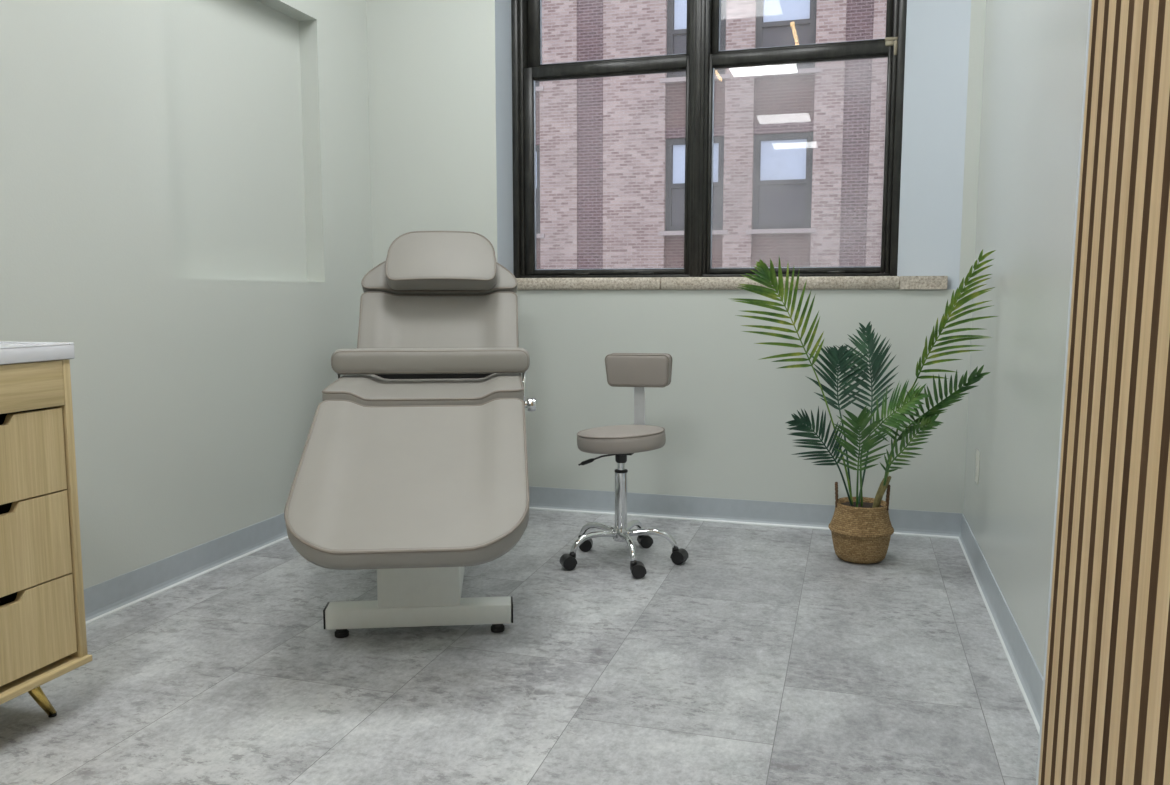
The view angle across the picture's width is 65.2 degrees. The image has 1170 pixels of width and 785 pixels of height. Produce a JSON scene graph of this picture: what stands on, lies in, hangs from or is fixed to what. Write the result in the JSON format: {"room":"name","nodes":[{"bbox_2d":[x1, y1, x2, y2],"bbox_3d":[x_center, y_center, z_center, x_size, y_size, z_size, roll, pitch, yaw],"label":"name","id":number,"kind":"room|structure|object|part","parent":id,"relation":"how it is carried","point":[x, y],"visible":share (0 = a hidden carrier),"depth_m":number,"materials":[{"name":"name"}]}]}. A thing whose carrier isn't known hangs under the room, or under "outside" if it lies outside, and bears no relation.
{"room":"examination room","nodes":[
{"label":"examination room","id":0,"kind":"room"},
{"bbox_2d":[0,0,372,588],"bbox_3d":[-2.407,-0.494,-0.097,0.250,2.950,9.755,2,6,16],"label":"wall","id":1,"kind":"structure","parent":0,"point":[185,185],"depth_m":3.13,"materials":[{"name":"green paint"}]},
{"bbox_2d":[84,513,287,624],"bbox_3d":[-2.321,0.941,-0.125,0.017,0.102,9.455,2,6,16],"label":"baseboard","id":2,"kind":"structure","parent":1,"relation":"attached to","point":[101,600],"depth_m":3.08,"materials":[{"name":"blue plastic"}]},
{"bbox_2d":[0,509,1038,784],"bbox_3d":[-1.104,1.099,-0.563,3.206,0.120,9.675,2,6,16],"label":"floor","id":3,"kind":"structure","parent":0,"point":[765,656],"depth_m":2.33,"materials":[{"name":"tile"}]},
{"bbox_2d":[0,341,91,717],"bbox_3d":[-1.498,0.351,1.786,0.477,0.863,0.830,2,6,16],"label":"dresser","id":4,"kind":"object","parent":3,"relation":"on","point":[43,638],"visible":1,"depth_m":2.00,"materials":[{"name":"brown wood"}]},
{"bbox_3d":[-1.289,0.017,1.689,0.019,0.101,0.769,2,6,16],"label":"rail","id":5,"kind":"part","parent":4,"relation":"part of","materials":[{"name":"brown wood"}]},
{"bbox_3d":[-1.236,0.145,1.892,0.017,0.185,0.368,2,6,16],"label":"drawer","id":6,"kind":"part","parent":4,"relation":"part of","materials":[{"name":"brown wood"}]},
{"bbox_3d":[-1.236,0.336,1.913,0.017,0.191,0.368,2,6,16],"label":"drawer","id":7,"kind":"part","parent":4,"relation":"part of","materials":[{"name":"brown wood"}]},
{"bbox_2d":[0,341,74,364],"bbox_3d":[-1.500,-0.059,1.742,0.473,0.036,0.830,2,6,16],"label":"countertop","id":8,"kind":"structure","parent":4,"relation":"on","point":[11,352],"depth_m":1.99,"materials":[{"name":"white stone"}]},
{"bbox_3d":[-1.236,0.526,1.933,0.017,0.184,0.368,2,6,16],"label":"drawer","id":9,"kind":"part","parent":4,"relation":"part of","materials":[{"name":"brown wood"}]},
{"bbox_3d":[-1.251,0.690,2.086,0.029,0.122,0.076,2,7,22],"label":"leg","id":10,"kind":"part","parent":4,"relation":"part of","materials":[{"name":"gold metal"}]},
{"bbox_3d":[-1.494,0.656,1.818,0.469,0.015,0.816,2,6,16],"label":"panel","id":11,"kind":"part","parent":4,"relation":"part of","materials":[{"name":"brown wood"}]},
{"bbox_3d":[-1.387,0.263,2.158,0.459,0.692,0.019,2,6,16],"label":"panel","id":12,"kind":"part","parent":4,"relation":"part of","materials":[{"name":"brown wood"}]},
{"bbox_2d":[284,231,535,637],"bbox_3d":[-0.509,0.038,3.019,0.695,1.223,1.708,-1,6,-5],"label":"bed","id":13,"kind":"object","parent":3,"relation":"on","point":[412,469],"visible":1,"depth_m":2.62,"materials":[{"name":"beige leather"}]},
{"bbox_2d":[285,399,528,569],"bbox_3d":[-0.469,0.227,2.514,0.620,0.344,0.656,-1,6,-5],"label":"cushion","id":14,"kind":"object","parent":13,"relation":"on","point":[377,483],"depth_m":2.43,"materials":[{"name":"beige leather"}]},
{"bbox_2d":[322,373,523,405],"bbox_3d":[-0.520,-0.002,3.052,0.620,0.091,0.480,-1,6,-5],"label":"seat cushion","id":15,"kind":"object","parent":13,"relation":"on","point":[360,389],"depth_m":2.93,"materials":[{"name":"beige leather"}]},
{"bbox_2d":[331,348,529,374],"bbox_3d":[-0.533,-0.110,3.180,0.680,0.089,0.080,-1,6,-5],"label":"bolster cushion","id":16,"kind":"object","parent":13,"relation":"on","point":[502,361],"depth_m":3.14,"materials":[{"name":"beige leather"}]},
{"bbox_3d":[-0.547,-0.023,3.340,0.540,0.155,0.020,-1,6,-5],"label":"hinge plate","id":17,"kind":"part","parent":13,"relation":"part of","materials":[{"name":"black plastic"}]},
{"bbox_2d":[359,293,516,348],"bbox_3d":[-0.571,-0.217,3.586,0.616,0.349,0.258,-1,6,-5],"label":"backrest cushion","id":18,"kind":"object","parent":13,"relation":"on","point":[386,320],"depth_m":3.60,"materials":[{"name":"beige leather"}]},
{"bbox_3d":[-0.587,-0.511,3.722,0.616,0.239,0.186,-1,6,-5],"label":"headrest panel","id":19,"kind":"part","parent":13,"relation":"part of","materials":[{"name":"grey leather"}]},
{"bbox_2d":[386,232,496,289],"bbox_3d":[-0.569,-0.524,3.631,0.431,0.233,0.198,-1,6,-5],"label":"pillow","id":20,"kind":"object","parent":13,"relation":"on","point":[414,260],"depth_m":3.59,"materials":[{"name":"beige leather"}]},
{"bbox_3d":[-0.252,-0.016,3.211,0.085,0.131,0.012,-1,6,-5],"label":"bolster rod","id":21,"kind":"part","parent":13,"relation":"part of","materials":[{"name":"silver metal"}]},
{"bbox_3d":[-0.184,0.040,3.027,0.046,0.045,0.045,-1,6,-5],"label":"adjusting knob","id":22,"kind":"part","parent":13,"relation":"part of","materials":[{"name":"silver metal"}]},
{"bbox_2d":[560,353,688,578],"bbox_3d":[0.160,0.242,3.319,0.434,0.752,0.441,2,6,16],"label":"stool","id":23,"kind":"object","parent":3,"relation":"on","point":[639,371],"visible":1,"depth_m":3.31,"materials":[{"name":"beige leather"}]},
{"bbox_3d":[0.033,0.535,3.287,0.192,0.073,0.025,-3,7,-28],"label":"leg","id":24,"kind":"part","parent":23,"relation":"part of","materials":[{"name":"silver metal"}]},
{"bbox_3d":[0.044,0.244,3.325,0.138,0.050,0.008,1,6,8],"label":"height lever","id":25,"kind":"part","parent":23,"relation":"part of","materials":[{"name":"metal"}]},
{"bbox_3d":[0.050,0.521,3.417,0.192,0.073,0.025,6,8,43],"label":"leg","id":26,"kind":"part","parent":23,"relation":"part of","materials":[{"name":"silver metal"}]},
{"bbox_3d":[0.131,0.167,3.301,0.321,0.082,0.320,2,6,16],"label":"seat","id":27,"kind":"part","parent":23,"relation":"part of","materials":[{"name":"beige leather"}]},
{"bbox_3d":[0.131,0.229,3.308,0.100,0.049,0.100,2,6,16],"label":"seat plate","id":28,"kind":"part","parent":23,"relation":"part of","materials":[{"name":"black plastic"}]},
{"bbox_3d":[0.152,0.541,3.231,0.025,0.073,0.192,-1,6,-11],"label":"leg","id":29,"kind":"part","parent":23,"relation":"part of","materials":[{"name":"silver metal"}]},
{"bbox_3d":[0.179,0.518,3.441,0.025,0.073,0.192,3,7,25],"label":"leg","id":30,"kind":"part","parent":23,"relation":"part of","materials":[{"name":"silver metal"}]},
{"bbox_3d":[0.201,-0.085,3.438,0.247,0.123,0.055,2,7,22],"label":"backrest","id":31,"kind":"part","parent":23,"relation":"part of","materials":[{"name":"grey leather"}]},
{"bbox_3d":[0.242,0.531,3.326,0.192,0.073,0.025,1,6,7],"label":"leg","id":32,"kind":"part","parent":23,"relation":"part of","materials":[{"name":"silver metal"}]},
{"bbox_2d":[733,250,997,563],"bbox_3d":[0.998,0.067,3.252,0.873,1.108,0.484,3,7,29],"label":"potted palm","id":33,"kind":"object","parent":3,"relation":"on","point":[861,528],"visible":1,"depth_m":3.24,"materials":[{"name":"plant"}]},
{"bbox_2d":[366,0,985,512],"bbox_3d":[0.437,-0.940,4.032,2.856,2.950,0.420,2,6,16],"label":"wall","id":34,"kind":"structure","parent":0,"point":[440,71],"depth_m":3.90,"materials":[{"name":"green paint"}]},
{"bbox_2d":[511,0,947,289],"bbox_3d":[0.559,-1.349,3.906,1.886,1.810,0.362,2,6,16],"label":"window","id":35,"kind":"structure","parent":34,"relation":"in","point":[703,55],"depth_m":3.99,"materials":[{"name":"metal"}]},
{"bbox_3d":[0.092,-1.012,4.159,0.771,0.946,0.042,2,6,16],"label":"sash","id":36,"kind":"part","parent":35,"relation":"part of","materials":[{"name":"paint"}]},
{"bbox_3d":[0.109,-1.847,4.127,0.771,0.763,0.042,2,6,16],"label":"sash","id":37,"kind":"part","parent":35,"relation":"part of","materials":[{"name":"paint"}]},
{"bbox_3d":[0.542,-0.469,3.938,1.884,0.053,0.232,2,6,16],"label":"sill","id":38,"kind":"part","parent":35,"relation":"part of","materials":[{"name":"stone"}]},
{"bbox_3d":[0.904,-0.987,3.921,0.756,0.946,0.042,2,6,16],"label":"sash","id":39,"kind":"part","parent":35,"relation":"part of","materials":[{"name":"paint"}]},
{"bbox_3d":[0.921,-1.821,3.889,0.756,0.763,0.042,2,6,16],"label":"sash","id":40,"kind":"part","parent":35,"relation":"part of","materials":[{"name":"paint"}]},
{"bbox_2d":[529,486,962,538],"bbox_3d":[0.256,0.495,4.011,2.606,0.102,0.017,2,6,16],"label":"baseboard","id":41,"kind":"structure","parent":34,"relation":"attached to","point":[738,511],"depth_m":3.91,"materials":[{"name":"blue plastic"}]},
{"bbox_2d":[828,482,893,563],"bbox_3d":[1.015,0.472,3.357,0.231,0.281,0.231,2,6,16],"label":"basket","id":42,"kind":"object","parent":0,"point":[861,528],"depth_m":3.29,"materials":[{"name":"brown wicker"}]},
{"bbox_2d":[963,0,1088,676],"bbox_3d":[0.291,-0.393,-1.044,0.250,2.950,9.455,2,6,16],"label":"wall","id":43,"kind":"structure","parent":0,"point":[1034,58],"depth_m":2.46,"materials":[{"name":"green paint"}]},
{"bbox_2d":[975,449,979,483],"bbox_3d":[1.399,0.264,3.259,0.005,0.116,0.068,2,6,16],"label":"wall outlet","id":44,"kind":"object","parent":43,"relation":"attached to","point":[977,451],"visible":1,"depth_m":3.24,"materials":[{"name":"white plastic"}]},
{"bbox_2d":[958,514,1042,733],"bbox_3d":[1.126,0.669,2.394,0.017,0.102,2.645,2,6,16],"label":"baseboard","id":45,"kind":"structure","parent":43,"relation":"attached to","point":[1028,676],"depth_m":2.54,"materials":[{"name":"blue plastic"}]},
{"bbox_2d":[1036,0,1091,784],"bbox_3d":[0.314,-0.486,-0.178,0.198,2.950,2.538,2,6,16],"label":"wall","id":46,"kind":"structure","parent":0,"point":[1090,1],"depth_m":1.12,"materials":[{"name":"white paint"}]},
{"bbox_2d":[1038,0,1169,784],"bbox_3d":[0.213,-0.485,-0.194,0.034,2.942,2.350,2,7,16],"label":"panel","id":47,"kind":"object","parent":46,"relation":"attached to","point":[1106,720],"visible":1,"depth_m":0.80,"materials":[{"name":"brown wood"}]},
{"label":"outside","id":48,"kind":"structure","parent":0,"visible":0},
{"bbox_3d":[6.998,6.577,24.563,60.000,0.400,40.545,2,6,16],"label":"ground","id":49,"kind":"structure","parent":48,"visible":0},
{"bbox_2d":[535,0,887,268],"bbox_3d":[1.024,-5.286,22.479,26.000,24.360,0.660,2,6,16],"label":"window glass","id":50,"kind":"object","parent":49,"relation":"on","point":[798,149],"visible":0.16,"depth_m":21.58,"materials":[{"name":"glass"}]},
{"bbox_3d":[-1.768,-5.132,23.303,1.210,1.960,0.020,2,6,16],"label":"pane","id":51,"kind":"part","parent":50,"relation":"part of","materials":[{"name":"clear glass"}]},
{"bbox_2d":[536,152,536,187],"bbox_3d":[-1.774,-5.617,23.232,1.170,0.940,0.010,2,6,16],"label":"blind","id":52,"kind":"object","parent":50,"relation":"hanging from","point":[536,152],"depth_m":23.06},
{"bbox_3d":[-1.792,-7.540,22.967,1.730,0.100,0.460,2,6,16],"label":"stone sill","id":53,"kind":"part","parent":50,"relation":"part of","materials":[{"name":"beige stone"}]},
{"bbox_3d":[-1.791,-3.981,23.350,1.730,0.100,0.460,2,6,16],"label":"stone sill","id":54,"kind":"part","parent":50,"relation":"part of","materials":[{"name":"beige stone"}]},
{"bbox_3d":[2.636,-3.842,22.052,1.660,0.100,0.460,2,6,16],"label":"stone sill","id":55,"kind":"part","parent":50,"relation":"part of","materials":[{"name":"beige stone"}]},
{"bbox_3d":[2.635,-7.402,21.669,1.660,0.100,0.460,2,6,16],"label":"stone sill","id":56,"kind":"part","parent":50,"relation":"part of","materials":[{"name":"beige stone"}]},
{"bbox_3d":[2.658,-4.994,22.005,1.140,1.960,0.020,2,6,16],"label":"pane","id":57,"kind":"part","parent":50,"relation":"part of","materials":[{"name":"clear glass"}]},
{"bbox_2d":[673,143,718,183],"bbox_3d":[2.652,-5.479,21.933,1.100,0.940,0.010,2,6,16],"label":"blind","id":58,"kind":"object","parent":50,"relation":"hanging from","point":[678,148],"depth_m":22.01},
{"bbox_3d":[2.657,-8.553,21.622,1.140,1.960,0.020,2,6,16],"label":"pane","id":59,"kind":"part","parent":50,"relation":"part of","materials":[{"name":"clear glass"}]},
{"bbox_2d":[674,0,720,29],"bbox_3d":[2.651,-9.038,21.550,1.100,0.940,0.010,2,6,16],"label":"blind","id":60,"kind":"object","parent":50,"relation":"hanging from","point":[680,6],"depth_m":21.67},
{"bbox_3d":[4.614,-3.780,21.472,1.604,0.100,0.460,2,6,16],"label":"stone sill","id":61,"kind":"part","parent":50,"relation":"part of","materials":[{"name":"beige stone"}]},
{"bbox_3d":[4.636,-4.932,21.425,1.084,1.960,0.020,2,6,16],"label":"pane","id":62,"kind":"part","parent":50,"relation":"part of","materials":[{"name":"clear glass"}]},
{"bbox_2d":[760,139,806,180],"bbox_3d":[4.630,-5.417,21.354,1.044,0.940,0.010,2,6,16],"label":"blind","id":63,"kind":"object","parent":50,"relation":"hanging from","point":[780,159],"depth_m":21.34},
{"bbox_3d":[4.613,-7.340,21.088,1.604,0.100,0.460,2,6,16],"label":"stone sill","id":64,"kind":"part","parent":50,"relation":"part of","materials":[{"name":"white stone"}]},
{"bbox_3d":[4.635,-8.491,21.042,1.084,1.960,0.020,2,6,16],"label":"pane","id":65,"kind":"part","parent":50,"relation":"part of","materials":[{"name":"clear glass"}]},
{"bbox_2d":[763,0,809,21],"bbox_3d":[4.629,-8.976,20.970,1.044,0.940,0.010,2,6,16],"label":"blind","id":66,"kind":"object","parent":50,"relation":"hanging from","point":[773,10],"depth_m":20.99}
]}

